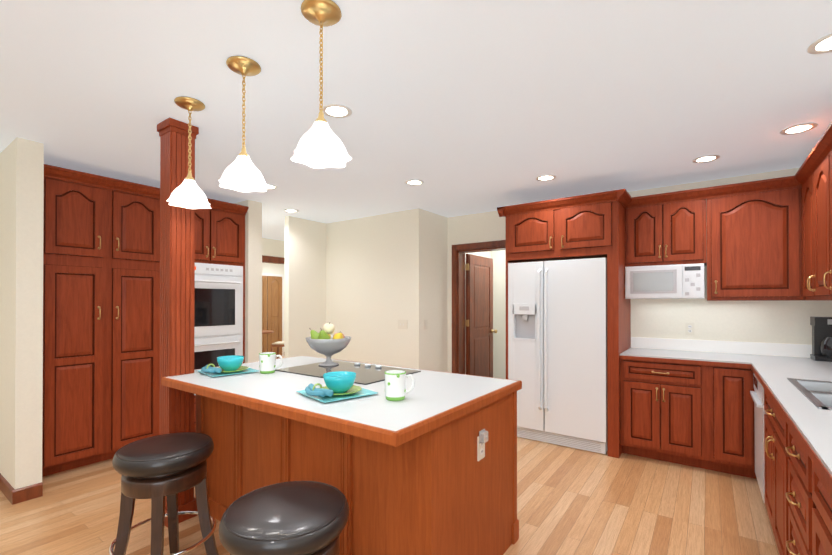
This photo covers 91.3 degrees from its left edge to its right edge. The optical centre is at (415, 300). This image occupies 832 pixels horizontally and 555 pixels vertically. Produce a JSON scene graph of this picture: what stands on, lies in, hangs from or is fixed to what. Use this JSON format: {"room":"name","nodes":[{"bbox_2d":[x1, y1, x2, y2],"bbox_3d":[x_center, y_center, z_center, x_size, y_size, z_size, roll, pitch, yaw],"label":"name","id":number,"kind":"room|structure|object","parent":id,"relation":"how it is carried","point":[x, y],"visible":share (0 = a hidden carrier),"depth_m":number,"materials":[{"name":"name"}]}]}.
{"room":"kitchen","nodes":[
{"label":"kitchen","id":0,"kind":"room"},
{"bbox_2d":[0,137,43,488],"bbox_3d":[-3.096,0.132,3.123,1.000,2.500,0.140,0,0,36],"label":"wall","id":1,"kind":"structure","parent":0,"point":[21,268],"depth_m":2.85,"materials":[{"name":"beige paint"}]},
{"bbox_2d":[0,473,21,504],"bbox_3d":[-2.926,1.334,2.912,0.514,0.095,0.034,0,0,36],"label":"baseboard","id":2,"kind":"structure","parent":1,"relation":"attached to","point":[16,496],"depth_m":2.79,"materials":[{"name":"brown wood"}]},
{"bbox_2d":[233,200,261,362],"bbox_3d":[-2.092,0.141,4.747,0.740,2.500,0.170,0,0,36],"label":"wall","id":3,"kind":"structure","parent":0,"point":[253,282],"depth_m":4.51,"materials":[{"name":"beige paint"}]},
{"bbox_2d":[262,262,283,273],"bbox_3d":[-4.232,0.167,9.460,0.150,2.500,5.000,0,0,36],"label":"wall","id":4,"kind":"structure","parent":0,"point":[272,268],"depth_m":10.21,"materials":[{"name":"beige paint"}]},
{"bbox_2d":[262,273,283,355],"bbox_3d":[-3.686,0.370,10.053,0.042,2.100,1.000,0,0,36],"label":"closet door","id":5,"kind":"structure","parent":4,"relation":"in","point":[273,302],"depth_m":10.18,"materials":[{"name":"brown wood"}]},
{"bbox_2d":[262,238,284,257],"bbox_3d":[-2.150,-0.937,7.882,0.080,0.310,4.850,0,0,36],"label":"wall","id":6,"kind":"structure","parent":0,"point":[273,247],"depth_m":7.26,"materials":[{"name":"beige paint"}]},
{"bbox_2d":[262,255,284,263],"bbox_3d":[-2.150,-0.727,7.881,0.120,0.110,4.850,0,0,36],"label":"trim","id":7,"kind":"structure","parent":6,"relation":"attached to","point":[272,259],"depth_m":7.24,"materials":[{"name":"brown wood"}]},
{"bbox_2d":[284,216,325,357],"bbox_3d":[-0.456,0.154,7.038,0.090,2.500,4.240,0,0,36],"label":"wall","id":8,"kind":"structure","parent":0,"point":[305,280],"depth_m":5.48,"materials":[{"name":"beige paint"}]},
{"bbox_2d":[0,356,779,554],"bbox_3d":[-1.753,1.439,4.355,10.120,0.100,10.400,0,0,36],"label":"floor","id":9,"kind":"structure","parent":0,"point":[572,501],"depth_m":2.65,"materials":[{"name":"brown wood"}]},
{"bbox_2d":[42,172,109,476],"bbox_3d":[-3.035,0.204,3.464,0.697,2.360,0.475,0,0,36],"label":"tall cabinet","id":10,"kind":"object","parent":9,"relation":"on","point":[101,312],"depth_m":3.28,"materials":[{"name":"brown wood"}]},
{"bbox_2d":[110,184,159,458],"bbox_3d":[-2.765,0.206,3.840,0.697,2.360,0.452,0,0,36],"label":"tall cabinet","id":11,"kind":"object","parent":9,"relation":"on","point":[134,213],"depth_m":3.61,"materials":[{"name":"brown wood"}]},
{"bbox_2d":[109,432,218,554],"bbox_3d":[-1.246,1.042,2.026,0.454,0.668,0.454,0,0,36],"label":"stool","id":12,"kind":"object","parent":9,"relation":"on","point":[157,469],"visible":1,"depth_m":1.94,"materials":[{"name":"leather"}]},
{"bbox_2d":[194,204,246,432],"bbox_3d":[-2.396,0.209,4.355,0.697,2.360,0.815,0,0,36],"label":"tall cabinet","id":13,"kind":"object","parent":9,"relation":"on","point":[219,231],"depth_m":4.26,"materials":[{"name":"brown wood"}]},
{"bbox_2d":[194,263,242,394],"bbox_3d":[-2.081,0.280,4.141,0.099,1.315,0.710,0,0,36],"label":"wall oven","id":14,"kind":"object","parent":13,"relation":"in","point":[218,322],"visible":0.65,"depth_m":4.19,"materials":[{"name":"white metal"}]},
{"bbox_2d":[262,330,272,333],"bbox_3d":[-3.556,1.045,8.725,0.940,0.774,0.940,0,0,36],"label":"dining table","id":15,"kind":"object","parent":9,"relation":"on","point":[267,331],"visible":0.1,"depth_m":8.66,"materials":[{"name":"brown wood"}]},
{"bbox_2d":[271,341,283,358],"bbox_3d":[-2.855,0.850,8.967,0.580,1.132,0.476,0,0,1],"label":"dining chair","id":16,"kind":"object","parent":9,"relation":"on","point":[278,344],"visible":0.17,"depth_m":8.77,"materials":[{"name":"brown wood"}]},
{"bbox_2d":[219,481,348,554],"bbox_3d":[-0.451,1.039,1.419,0.489,0.668,0.489,0,0,36],"label":"stool","id":17,"kind":"object","parent":9,"relation":"on","point":[298,518],"visible":1,"depth_m":1.33,"materials":[{"name":"leather"}]},
{"bbox_2d":[157,117,521,554],"bbox_3d":[-0.528,0.130,2.457,1.970,2.498,1.170,0,0,36],"label":"kitchen island","id":18,"kind":"object","parent":9,"relation":"on","point":[409,474],"visible":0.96,"depth_m":2.10,"materials":[{"name":"brown wood"}]},
{"bbox_2d":[197,368,258,376],"bbox_3d":[-1.217,0.459,2.635,0.290,0.012,0.290,0,0,-44],"label":"square plate","id":19,"kind":"object","parent":18,"relation":"on","point":[248,370],"visible":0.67,"depth_m":2.57,"materials":[{"name":"teal ceramic"}]},
{"bbox_2d":[201,364,221,372],"bbox_3d":[-1.293,0.424,2.560,0.210,0.054,0.096,0,0,36],"label":"napkin","id":20,"kind":"object","parent":19,"relation":"on","point":[208,369],"visible":1,"depth_m":2.51,"materials":[{"name":"blue fabric"}]},
{"bbox_2d":[218,366,248,372],"bbox_3d":[-1.206,0.451,2.646,0.218,0.019,0.218,0,0,36],"label":"round plate","id":21,"kind":"object","parent":19,"relation":"on","point":[241,368],"visible":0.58,"depth_m":2.62,"materials":[{"name":"green ceramic"}]},
{"bbox_2d":[217,355,243,370],"bbox_3d":[-1.206,0.411,2.646,0.162,0.088,0.162,0,0,36],"label":"bowl","id":22,"kind":"object","parent":21,"relation":"on","point":[231,363],"visible":1,"depth_m":2.60,"materials":[{"name":"teal ceramic"}]},
{"bbox_2d":[259,352,282,373],"bbox_3d":[-0.948,0.401,2.634,0.101,0.127,0.133,0,0,36],"label":"mug","id":23,"kind":"object","parent":18,"relation":"on","point":[267,360],"visible":1,"depth_m":2.58,"materials":[{"name":"white ceramic"}]},
{"bbox_2d":[306,336,350,365],"bbox_3d":[-0.625,0.361,2.913,0.318,0.197,0.323,0,0,36],"label":"fruit bowl","id":24,"kind":"object","parent":18,"relation":"on","point":[328,348],"visible":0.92,"depth_m":2.81,"materials":[{"name":"grey ceramic"}]},
{"bbox_2d":[309,328,318,338],"bbox_3d":[-0.704,0.258,2.903,0.087,0.127,0.087,0,0,36],"label":"pear","id":25,"kind":"object","parent":24,"relation":"in","point":[314,334],"visible":0.54,"depth_m":2.88,"materials":[{"name":"green food"}]},
{"bbox_2d":[318,328,330,338],"bbox_3d":[-0.643,0.257,2.832,0.092,0.137,0.105,0,0,36],"label":"pear","id":26,"kind":"object","parent":24,"relation":"in","point":[323,334],"visible":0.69,"depth_m":2.79,"materials":[{"name":"green food"}]},
{"bbox_2d":[323,323,334,333],"bbox_3d":[-0.625,0.197,2.913,0.087,0.087,0.087,0,0,36],"label":"apple","id":27,"kind":"object","parent":24,"relation":"in","point":[328,328],"visible":0.94,"depth_m":2.88,"materials":[{"name":"beige food"}]},
{"bbox_2d":[333,333,342,338],"bbox_3d":[-0.551,0.268,2.873,0.073,0.093,0.067,0,0,36],"label":"lemon","id":28,"kind":"object","parent":24,"relation":"in","point":[338,336],"visible":0.56,"depth_m":2.85,"materials":[{"name":"yellow food"}]},
{"bbox_2d":[297,388,377,402],"bbox_3d":[-0.389,0.456,2.005,0.290,0.012,0.290,0,0,-40],"label":"square plate","id":29,"kind":"object","parent":18,"relation":"on","point":[360,393],"visible":0.57,"depth_m":1.94,"materials":[{"name":"teal ceramic"}]},
{"bbox_2d":[305,383,333,396],"bbox_3d":[-0.468,0.420,1.937,0.208,0.054,0.103,0,0,36],"label":"napkin","id":30,"kind":"object","parent":29,"relation":"on","point":[311,389],"visible":1,"depth_m":1.89,"materials":[{"name":"blue fabric"}]},
{"bbox_2d":[322,385,361,395],"bbox_3d":[-0.378,0.447,2.015,0.218,0.019,0.218,0,0,36],"label":"round plate","id":31,"kind":"object","parent":29,"relation":"on","point":[354,389],"visible":0.35,"depth_m":2.02,"materials":[{"name":"green ceramic"}]},
{"bbox_2d":[323,371,355,392],"bbox_3d":[-0.378,0.407,2.015,0.162,0.088,0.162,0,0,36],"label":"bowl","id":32,"kind":"object","parent":31,"relation":"on","point":[339,381],"visible":0.96,"depth_m":1.96,"materials":[{"name":"teal ceramic"}]},
{"bbox_2d":[385,370,414,400],"bbox_3d":[-0.085,0.397,1.913,0.114,0.127,0.124,0,0,36],"label":"mug","id":33,"kind":"object","parent":18,"relation":"on","point":[395,385],"visible":1,"depth_m":1.87,"materials":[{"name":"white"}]},
{"bbox_2d":[477,436,484,460],"bbox_3d":[0.320,0.716,1.988,0.008,0.116,0.070,0,0,36],"label":"outlet","id":34,"kind":"object","parent":18,"relation":"attached to","point":[480,451],"visible":0.85,"depth_m":1.98,"materials":[{"name":"beige plastic"}]},
{"bbox_2d":[479,428,487,443],"bbox_3d":[0.333,0.661,1.979,0.028,0.060,0.060,0,0,36],"label":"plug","id":35,"kind":"object","parent":18,"relation":"attached to","point":[483,435],"visible":1,"depth_m":1.96,"materials":[{"name":"white plastic"}]},
{"bbox_2d":[326,208,447,371],"bbox_3d":[-0.388,0.146,5.666,1.620,2.500,0.810,0,0,36],"label":"wall block","id":36,"kind":"object","parent":9,"relation":"on","point":[386,272],"visible":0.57,"depth_m":5.21,"materials":[{"name":"beige paint"}]},
{"bbox_2d":[398,320,407,328],"bbox_3d":[-0.164,0.292,4.998,0.150,0.116,0.014,0,0,36],"label":"light switch","id":37,"kind":"object","parent":36,"relation":"attached to","point":[402,324],"visible":1,"depth_m":5.00,"materials":[{"name":"beige plastic"}]},
{"bbox_2d":[424,320,427,328],"bbox_3d":[0.122,0.292,4.974,0.014,0.116,0.070,0,0,36],"label":"light switch","id":38,"kind":"object","parent":36,"relation":"attached to","point":[425,324],"visible":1,"depth_m":4.97,"materials":[{"name":"beige plastic"}]},
{"bbox_2d":[508,258,607,453],"bbox_3d":[1.498,0.500,4.143,0.920,1.765,0.746,0,0,36],"label":"fridge","id":39,"kind":"object","parent":9,"relation":"on","point":[557,338],"visible":0.96,"depth_m":3.85,"materials":[{"name":"white metal"}]},
{"bbox_2d":[497,122,831,457],"bbox_3d":[1.885,0.211,3.329,2.698,2.345,1.658,0,0,36],"label":"kitchen cabinet","id":40,"kind":"object","parent":9,"relation":"on","point":[769,239],"visible":0.98,"depth_m":3.52,"materials":[{"name":"brown wood"}]},
{"bbox_2d":[625,263,704,298],"bbox_3d":[2.320,-0.168,3.798,0.608,0.301,0.386,0,0,36],"label":"microwave","id":41,"kind":"object","parent":40,"relation":"attached to","point":[682,281],"visible":1,"depth_m":3.63,"materials":[{"name":"white"}]},
{"bbox_2d":[620,357,751,477],"bbox_3d":[2.379,0.948,3.597,0.939,0.873,0.638,0,0,36],"label":"base cabinet","id":42,"kind":"object","parent":9,"relation":"on","point":[747,409],"depth_m":3.33,"materials":[{"name":"brown wood"}]},
{"bbox_2d":[620,349,831,368],"bbox_3d":[2.634,0.477,3.408,1.574,0.013,0.653,0,0,36],"label":"countertop","id":43,"kind":"structure","parent":42,"relation":"on","point":[672,354],"depth_m":3.37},
{"bbox_2d":[810,317,831,361],"bbox_3d":[3.232,0.298,3.153,0.220,0.340,0.236,0,0,36],"label":"coffee maker","id":44,"kind":"object","parent":43,"relation":"on","point":[821,338],"visible":1,"depth_m":3.18,"materials":[{"name":"black"}]},
{"bbox_2d":[752,361,831,476],"bbox_3d":[1.906,0.468,1.617,0.672,0.013,3.104,0,0,36],"label":"countertop","id":45,"kind":"structure","parent":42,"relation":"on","point":[814,424],"depth_m":1.81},
{"bbox_2d":[787,378,831,409],"bbox_3d":[2.175,0.381,1.915,0.537,0.501,0.824,0,0,36],"label":"stainless steel sink","id":46,"kind":"object","parent":45,"relation":"in","point":[817,394],"visible":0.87,"depth_m":2.09,"materials":[{"name":"grey metal"}]},
{"bbox_2d":[752,369,783,502],"bbox_3d":[2.599,0.943,2.574,0.663,0.873,0.710,0,0,36],"label":"dishwasher","id":47,"kind":"object","parent":9,"relation":"on","point":[761,399],"depth_m":2.70,"materials":[{"name":"white metal"}]},
{"bbox_2d":[764,409,783,554],"bbox_3d":[2.162,1.026,1.959,0.657,0.700,0.923,0,0,36],"label":"base cabinet","id":48,"kind":"object","parent":9,"relation":"on","point":[773,422],"depth_m":2.13,"materials":[{"name":"brown wood"}]},
{"bbox_2d":[784,413,803,554],"bbox_3d":[1.757,0.936,1.394,0.657,0.873,0.470,0,0,36],"label":"base cabinet","id":49,"kind":"object","parent":9,"relation":"on","point":[793,443],"depth_m":1.65,"materials":[{"name":"brown wood"}]},
{"bbox_2d":[804,441,831,554],"bbox_3d":[1.314,0.933,0.776,0.657,0.873,1.050,0,0,36],"label":"base cabinet","id":50,"kind":"object","parent":9,"relation":"on","point":[817,483],"depth_m":1.32,"materials":[{"name":"brown wood"}]},
{"bbox_2d":[0,0,831,240],"bbox_3d":[-1.753,-1.161,4.369,10.120,0.100,10.400,0,0,36],"label":"ceiling","id":51,"kind":"structure","parent":0,"point":[461,107],"depth_m":2.19,"materials":[{"name":"white paint"}]},
{"bbox_2d":[167,96,210,208],"bbox_3d":[-1.284,-0.833,2.309,0.215,0.576,0.240,0,0,36],"label":"pendant light","id":52,"kind":"object","parent":51,"relation":"hanging from","point":[188,192],"visible":1,"depth_m":2.28,"materials":[{"name":"white glass"}]},
{"bbox_2d":[218,56,267,191],"bbox_3d":[-0.822,-0.835,1.941,0.215,0.576,0.240,0,0,36],"label":"pendant light","id":53,"kind":"object","parent":51,"relation":"hanging from","point":[242,173],"visible":1,"depth_m":1.92,"materials":[{"name":"white glass"}]},
{"bbox_2d":[266,184,277,188],"bbox_3d":[-1.442,-1.109,3.962,0.180,0.006,0.180,0,0,36],"label":"recessed light","id":54,"kind":"object","parent":51,"relation":"in","point":[270,186],"visible":0.58,"depth_m":3.98,"materials":[{"name":"white glass"}]},
{"bbox_2d":[284,209,298,212],"bbox_3d":[-1.534,-1.104,5.000,0.180,0.006,0.180,0,0,36],"label":"recessed light","id":55,"kind":"object","parent":51,"relation":"in","point":[291,210],"visible":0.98,"depth_m":4.99,"materials":[{"name":"white glass"}]},
{"bbox_2d":[291,0,350,168],"bbox_3d":[-0.368,-0.837,1.579,0.215,0.576,0.240,0,0,36],"label":"pendant light","id":56,"kind":"object","parent":51,"relation":"hanging from","point":[320,144],"visible":0.98,"depth_m":1.57,"materials":[{"name":"white glass"}]},
{"bbox_2d":[323,104,351,117],"bbox_3d":[-0.468,-1.118,2.402,0.180,0.006,0.180,0,0,36],"label":"recessed light","id":57,"kind":"object","parent":51,"relation":"in","point":[336,110],"visible":0.94,"depth_m":2.40,"materials":[{"name":"white glass"}]},
{"bbox_2d":[405,179,423,184],"bbox_3d":[-0.014,-1.110,3.824,0.180,0.006,0.180,0,0,36],"label":"recessed light","id":58,"kind":"object","parent":51,"relation":"in","point":[414,182],"visible":1,"depth_m":3.83,"materials":[{"name":"white glass"}]},
{"bbox_2d":[536,175,555,180],"bbox_3d":[1.177,-1.111,3.684,0.180,0.006,0.180,0,0,36],"label":"recessed light","id":59,"kind":"object","parent":51,"relation":"in","point":[545,177],"visible":1,"depth_m":3.67,"materials":[{"name":"white"}]},
{"bbox_2d":[692,155,719,162],"bbox_3d":[2.282,-1.113,3.200,0.180,0.006,0.180,0,0,36],"label":"recessed light","id":60,"kind":"object","parent":51,"relation":"in","point":[706,158],"visible":1,"depth_m":3.19,"materials":[{"name":"white glass"}]},
{"bbox_2d":[780,123,817,134],"bbox_3d":[2.488,-1.117,2.646,0.180,0.006,0.180,0,0,36],"label":"recessed light","id":61,"kind":"object","parent":51,"relation":"in","point":[798,128],"visible":0.98,"depth_m":2.64,"materials":[{"name":"white glass"}]},
{"bbox_2d":[807,33,831,53],"bbox_3d":[1.817,-1.121,1.762,0.180,0.006,0.180,0,0,36],"label":"recessed light","id":62,"kind":"object","parent":51,"relation":"in","point":[822,45],"visible":1,"depth_m":1.79,"materials":[{"name":"white glass"}]},
{"bbox_2d":[448,216,456,372],"bbox_3d":[0.524,0.145,5.419,0.150,2.500,0.150,0,0,36],"label":"wall","id":63,"kind":"structure","parent":0,"point":[452,230],"depth_m":5.38,"materials":[{"name":"beige paint"}]},
{"bbox_2d":[465,251,490,373],"bbox_3d":[0.836,0.149,6.112,0.150,2.500,1.340,0,0,36],"label":"wall","id":64,"kind":"structure","parent":0,"point":[487,254],"depth_m":5.81,"materials":[{"name":"beige paint"}]},
{"bbox_2d":[491,250,505,378],"bbox_3d":[1.723,0.149,6.208,1.180,2.500,0.150,0,0,36],"label":"wall","id":65,"kind":"structure","parent":0,"point":[498,257],"depth_m":6.41,"materials":[{"name":"beige paint"}]},
{"bbox_2d":[457,167,831,344],"bbox_3d":[2.109,0.139,4.283,3.750,2.500,0.150,0,0,36],"label":"wall","id":66,"kind":"structure","parent":0,"point":[786,322],"depth_m":3.75,"materials":[{"name":"beige paint"}]},
{"bbox_2d":[452,240,505,373],"bbox_3d":[0.908,0.331,5.138,0.950,2.125,0.196,0,0,36],"label":"door frame","id":67,"kind":"structure","parent":66,"relation":"attached to","point":[459,251],"depth_m":5.31,"materials":[{"name":"brown wood"}]},
{"bbox_2d":[465,254,496,377],"bbox_3d":[0.942,0.380,5.711,0.147,2.008,0.765,0,0,36],"label":"door leaf","id":68,"kind":"structure","parent":67,"relation":"in","point":[479,316],"depth_m":5.66,"materials":[{"name":"brown wood"}]},
{"bbox_2d":[685,323,693,334],"bbox_3d":[2.587,0.266,3.841,0.070,0.116,0.008,0,0,36],"label":"outlet","id":69,"kind":"object","parent":66,"relation":"attached to","point":[689,328],"visible":1,"depth_m":3.84,"materials":[{"name":"beige plastic"}]}
]}

